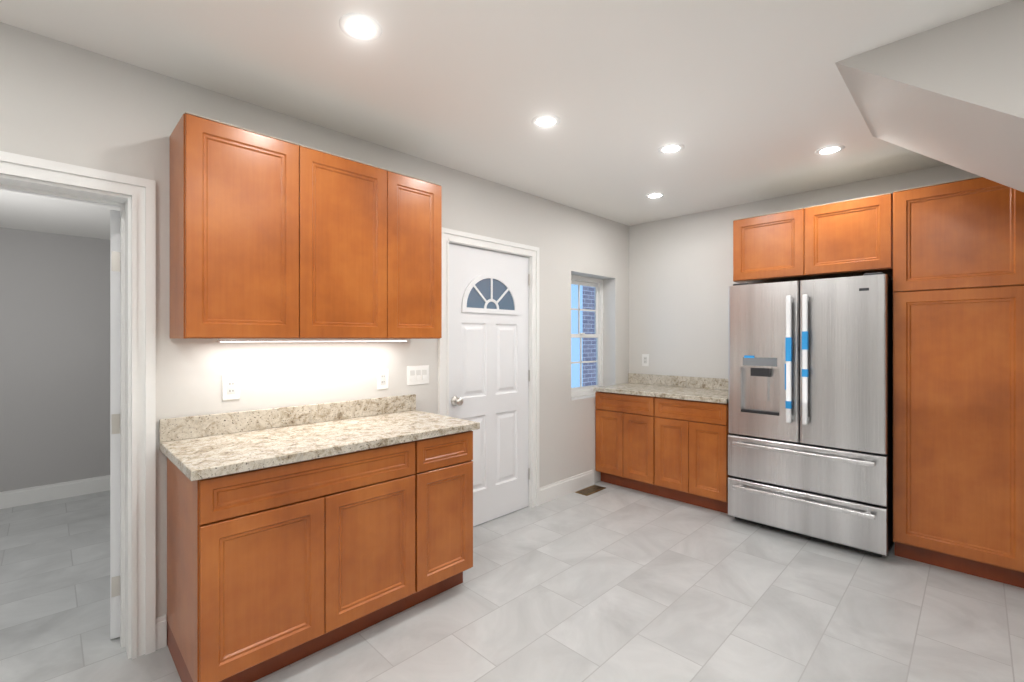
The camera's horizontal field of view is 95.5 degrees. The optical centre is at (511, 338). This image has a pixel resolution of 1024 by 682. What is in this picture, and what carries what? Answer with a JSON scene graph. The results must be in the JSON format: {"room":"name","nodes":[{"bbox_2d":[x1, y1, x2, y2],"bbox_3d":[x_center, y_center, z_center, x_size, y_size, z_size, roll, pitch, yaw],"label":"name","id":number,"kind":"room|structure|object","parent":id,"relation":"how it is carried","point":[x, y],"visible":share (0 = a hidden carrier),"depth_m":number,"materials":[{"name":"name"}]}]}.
{"room":"kitchen","nodes":[
{"label":"kitchen","id":0,"kind":"room"},
{"bbox_2d":[0,227,109,491],"bbox_3d":[-4.327,0.095,3.691,0.200,2.550,4.300,0,0,45],"label":"wall","id":1,"kind":"structure","parent":0,"point":[54,358],"depth_m":3.95,"materials":[{"name":"grey paint"}]},
{"bbox_2d":[0,475,109,508],"bbox_3d":[-4.322,1.302,3.544,0.014,0.135,4.098,0,0,45],"label":"baseboard","id":2,"kind":"structure","parent":1,"relation":"attached to","point":[55,491],"depth_m":3.96,"materials":[{"name":"white wood"}]},
{"bbox_2d":[0,189,119,239],"bbox_3d":[-3.337,-1.040,2.560,2.800,0.280,4.100,0,0,45],"label":"ceiling","id":3,"kind":"structure","parent":0,"point":[31,212],"depth_m":3.39,"materials":[{"name":"white paint"}]},
{"bbox_2d":[0,22,628,619],"bbox_3d":[-1.216,0.095,2.560,0.200,2.550,7.100,0,0,45],"label":"wall","id":4,"kind":"structure","parent":0,"point":[62,102],"depth_m":2.41,"materials":[{"name":"white paint"}]},
{"bbox_2d":[0,151,155,659],"bbox_3d":[-2.003,0.338,1.773,0.245,2.064,0.999,0,0,45],"label":"trim","id":5,"kind":"structure","parent":4,"relation":"attached to","point":[133,198],"depth_m":2.01,"materials":[{"name":"white wood"}]},
{"bbox_2d":[110,210,119,639],"bbox_3d":[-2.028,0.389,2.447,0.104,1.947,0.809,0,0,-39],"label":"door","id":6,"kind":"structure","parent":4,"relation":"in","point":[114,423],"depth_m":2.12,"materials":[{"name":"white wood"}]},
{"bbox_2d":[156,615,166,628],"bbox_3d":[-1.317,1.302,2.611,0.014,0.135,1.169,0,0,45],"label":"baseboard","id":7,"kind":"structure","parent":4,"relation":"attached to","point":[161,621],"depth_m":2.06,"materials":[{"name":"white wood"}]},
{"bbox_2d":[222,374,239,399],"bbox_3d":[-1.366,0.235,2.262,0.076,0.122,0.008,0,0,-45],"label":"electrical outlet","id":8,"kind":"object","parent":4,"relation":"attached to","point":[230,387],"visible":1,"depth_m":2.26,"materials":[{"name":"white plastic"}]},
{"bbox_2d":[170,112,305,341],"bbox_3d":[-1.267,-0.458,2.135,0.447,0.912,0.322,0,0,-45],"label":"upper cabinet","id":9,"kind":"object","parent":4,"relation":"attached to","point":[273,239],"depth_m":2.01,"materials":[{"name":"brown wood"}]},
{"bbox_2d":[159,394,414,441],"bbox_3d":[-1.091,0.406,2.525,1.324,0.100,0.020,0,0,-45],"label":"backsplash","id":10,"kind":"structure","parent":4,"relation":"attached to","point":[198,426],"depth_m":2.39,"materials":[{"name":"beige stone"}]},
{"bbox_2d":[306,146,389,339],"bbox_3d":[-0.947,-0.458,2.456,0.460,0.912,0.322,0,0,-45],"label":"upper cabinet","id":11,"kind":"object","parent":4,"relation":"attached to","point":[348,200],"depth_m":2.35,"materials":[{"name":"brown wood"}]},
{"bbox_2d":[377,369,387,389],"bbox_3d":[-0.789,0.245,2.839,0.076,0.122,0.008,0,0,-45],"label":"electrical outlet","id":12,"kind":"object","parent":4,"relation":"attached to","point":[382,378],"visible":1,"depth_m":2.83,"materials":[{"name":"white plastic"}]},
{"bbox_2d":[390,170,441,339],"bbox_3d":[-0.656,-0.458,2.747,0.363,0.912,0.322,0,0,-45],"label":"upper cabinet","id":13,"kind":"object","parent":4,"relation":"attached to","point":[415,203],"depth_m":2.64,"materials":[{"name":"brown wood"}]},
{"bbox_2d":[407,365,428,384],"bbox_3d":[-0.608,0.235,3.019,0.168,0.122,0.009,0,0,-45],"label":"light switch","id":14,"kind":"object","parent":4,"relation":"attached to","point":[417,375],"visible":1,"depth_m":3.01,"materials":[{"name":"white plastic"}]},
{"bbox_2d":[438,227,538,507],"bbox_3d":[-0.208,0.309,3.552,0.222,2.122,1.004,0,0,45],"label":"door frame","id":15,"kind":"structure","parent":4,"relation":"attached to","point":[471,240],"depth_m":3.77,"materials":[{"name":"white wood"}]},
{"bbox_2d":[449,244,529,526],"bbox_3d":[-0.145,0.351,3.495,0.833,2.026,0.116,0,0,-45],"label":"door","id":16,"kind":"structure","parent":4,"relation":"in","point":[489,375],"depth_m":3.50,"materials":[{"name":"white wood"}]},
{"bbox_2d":[539,470,593,504],"bbox_3d":[0.495,1.302,4.119,0.014,0.135,0.783,0,0,45],"label":"baseboard","id":17,"kind":"structure","parent":4,"relation":"attached to","point":[555,490],"depth_m":4.08,"materials":[{"name":"white wood"}]},
{"bbox_2d":[571,275,602,396],"bbox_3d":[0.667,-0.030,4.537,0.063,1.157,0.717,0,0,45],"label":"window","id":18,"kind":"structure","parent":4,"relation":"in","point":[597,285],"depth_m":4.67,"materials":[{"name":"white"}]},
{"bbox_2d":[0,0,1011,225],"bbox_3d":[-0.650,-1.255,1.853,8.000,0.150,7.300,0,0,45],"label":"ceiling","id":19,"kind":"structure","parent":0,"point":[744,101],"depth_m":2.10,"materials":[{"name":"white paint"}]},
{"bbox_2d":[339,13,381,41],"bbox_3d":[-0.573,-1.177,1.761,0.156,0.006,0.156,0,0,45],"label":"recessed light","id":20,"kind":"object","parent":19,"relation":"in","point":[356,26],"visible":1,"depth_m":1.75,"materials":[{"name":"white plastic"}]},
{"bbox_2d":[532,114,559,127],"bbox_3d":[0.184,-1.177,2.517,0.156,0.006,0.156,0,0,45],"label":"recessed light","id":21,"kind":"object","parent":19,"relation":"in","point":[545,120],"visible":1,"depth_m":2.51,"materials":[{"name":"white plastic"}]},
{"bbox_2d":[645,192,664,198],"bbox_3d":[1.174,-1.177,3.818,0.156,0.006,0.156,0,0,45],"label":"recessed light","id":22,"kind":"object","parent":19,"relation":"in","point":[656,195],"visible":1,"depth_m":3.82,"materials":[{"name":"white plastic"}]},
{"bbox_2d":[658,143,683,153],"bbox_3d":[0.983,-1.177,2.878,0.156,0.006,0.156,0,0,45],"label":"recessed light","id":23,"kind":"object","parent":19,"relation":"in","point":[670,148],"visible":1,"depth_m":2.87,"materials":[{"name":"white plastic"}]},
{"bbox_2d":[815,145,844,154],"bbox_3d":[1.980,-1.177,2.899,0.156,0.006,0.156,0,0,45],"label":"recessed light","id":24,"kind":"object","parent":19,"relation":"in","point":[829,149],"visible":1,"depth_m":2.89,"materials":[{"name":"white plastic"}]},
{"bbox_2d":[0,481,1023,681],"bbox_3d":[-0.650,1.420,1.853,8.000,0.100,7.300,0,0,45],"label":"floor","id":25,"kind":"structure","parent":0,"point":[612,583],"depth_m":2.34,"materials":[{"name":"tile"}]},
{"bbox_2d":[167,442,418,681],"bbox_3d":[-1.008,0.932,2.185,0.905,0.876,0.617,0,0,-45],"label":"base cabinet","id":26,"kind":"object","parent":25,"relation":"on","point":[296,533],"depth_m":1.90,"materials":[{"name":"brown wood"}]},
{"bbox_2d":[159,410,478,481],"bbox_3d":[-0.870,0.475,2.304,1.324,0.038,0.644,0,0,-45],"label":"countertop","id":27,"kind":"structure","parent":26,"relation":"on","point":[216,455],"depth_m":2.08,"materials":[{"name":"beige stone"}]},
{"bbox_2d":[419,430,472,602],"bbox_3d":[-0.557,0.932,2.636,0.370,0.876,0.617,0,0,-45],"label":"base cabinet","id":28,"kind":"object","parent":25,"relation":"on","point":[445,464],"depth_m":2.43,"materials":[{"name":"brown wood"}]},
{"bbox_2d":[575,485,604,495],"bbox_3d":[0.714,1.367,4.207,0.130,0.005,0.300,0,0,45],"label":"floor vent","id":29,"kind":"object","parent":25,"relation":"in","point":[590,490],"visible":1,"depth_m":4.19,"materials":[{"name":"gold metal"}]},
{"bbox_2d":[593,373,730,513],"bbox_3d":[1.427,0.863,4.194,1.222,1.014,0.645,0,0,45],"label":"base cabinet","id":30,"kind":"object","parent":25,"relation":"on","point":[665,436],"visible":0.88,"depth_m":3.96,"materials":[{"name":"brown wood"}]},
{"bbox_2d":[728,272,892,556],"bbox_3d":[2.166,0.478,3.373,0.928,1.783,0.760,0,0,45],"label":"refrigerator","id":31,"kind":"object","parent":25,"relation":"on","point":[810,445],"visible":1,"depth_m":3.07,"materials":[{"name":"grey metal"}]},
{"bbox_2d":[893,176,1023,587],"bbox_3d":[2.798,0.228,2.857,0.657,2.284,0.598,0,0,45],"label":"pantry cabinet","id":32,"kind":"object","parent":25,"relation":"on","point":[958,375],"visible":0.94,"depth_m":2.67,"materials":[{"name":"brown wood"}]},
{"bbox_2d":[629,164,977,378],"bbox_3d":[2.991,0.095,3.232,4.800,2.550,0.200,0,0,45],"label":"wall","id":33,"kind":"structure","parent":0,"point":[680,275],"depth_m":4.37,"materials":[{"name":"white paint"}]},
{"bbox_2d":[642,354,648,365],"bbox_3d":[1.355,0.215,4.720,0.076,0.122,0.008,0,0,45],"label":"electrical outlet","id":34,"kind":"object","parent":33,"relation":"attached to","point":[645,359],"visible":1,"depth_m":4.72,"materials":[{"name":"white plastic"}]},
{"bbox_2d":[733,193,892,283],"bbox_3d":[2.233,-0.677,3.436,0.953,0.474,0.578,0,0,45],"label":"upper cabinet","id":35,"kind":"object","parent":33,"relation":"attached to","point":[850,238],"visible":0.96,"depth_m":3.19,"materials":[{"name":"brown wood"}]},
{"bbox_2d":[835,0,1023,191],"bbox_3d":[2.609,-0.228,1.478,2.460,1.904,1.020,0,0,45],"label":"ceiling","id":36,"kind":"structure","parent":0,"point":[951,93],"depth_m":1.82,"materials":[{"name":"white paint"}]},
{"label":"outside","id":37,"kind":"structure","parent":0,"visible":0},
{"bbox_2d":[571,284,595,387],"bbox_3d":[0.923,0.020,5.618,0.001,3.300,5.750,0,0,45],"label":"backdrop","id":38,"kind":"structure","parent":37,"point":[575,350],"depth_m":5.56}
]}

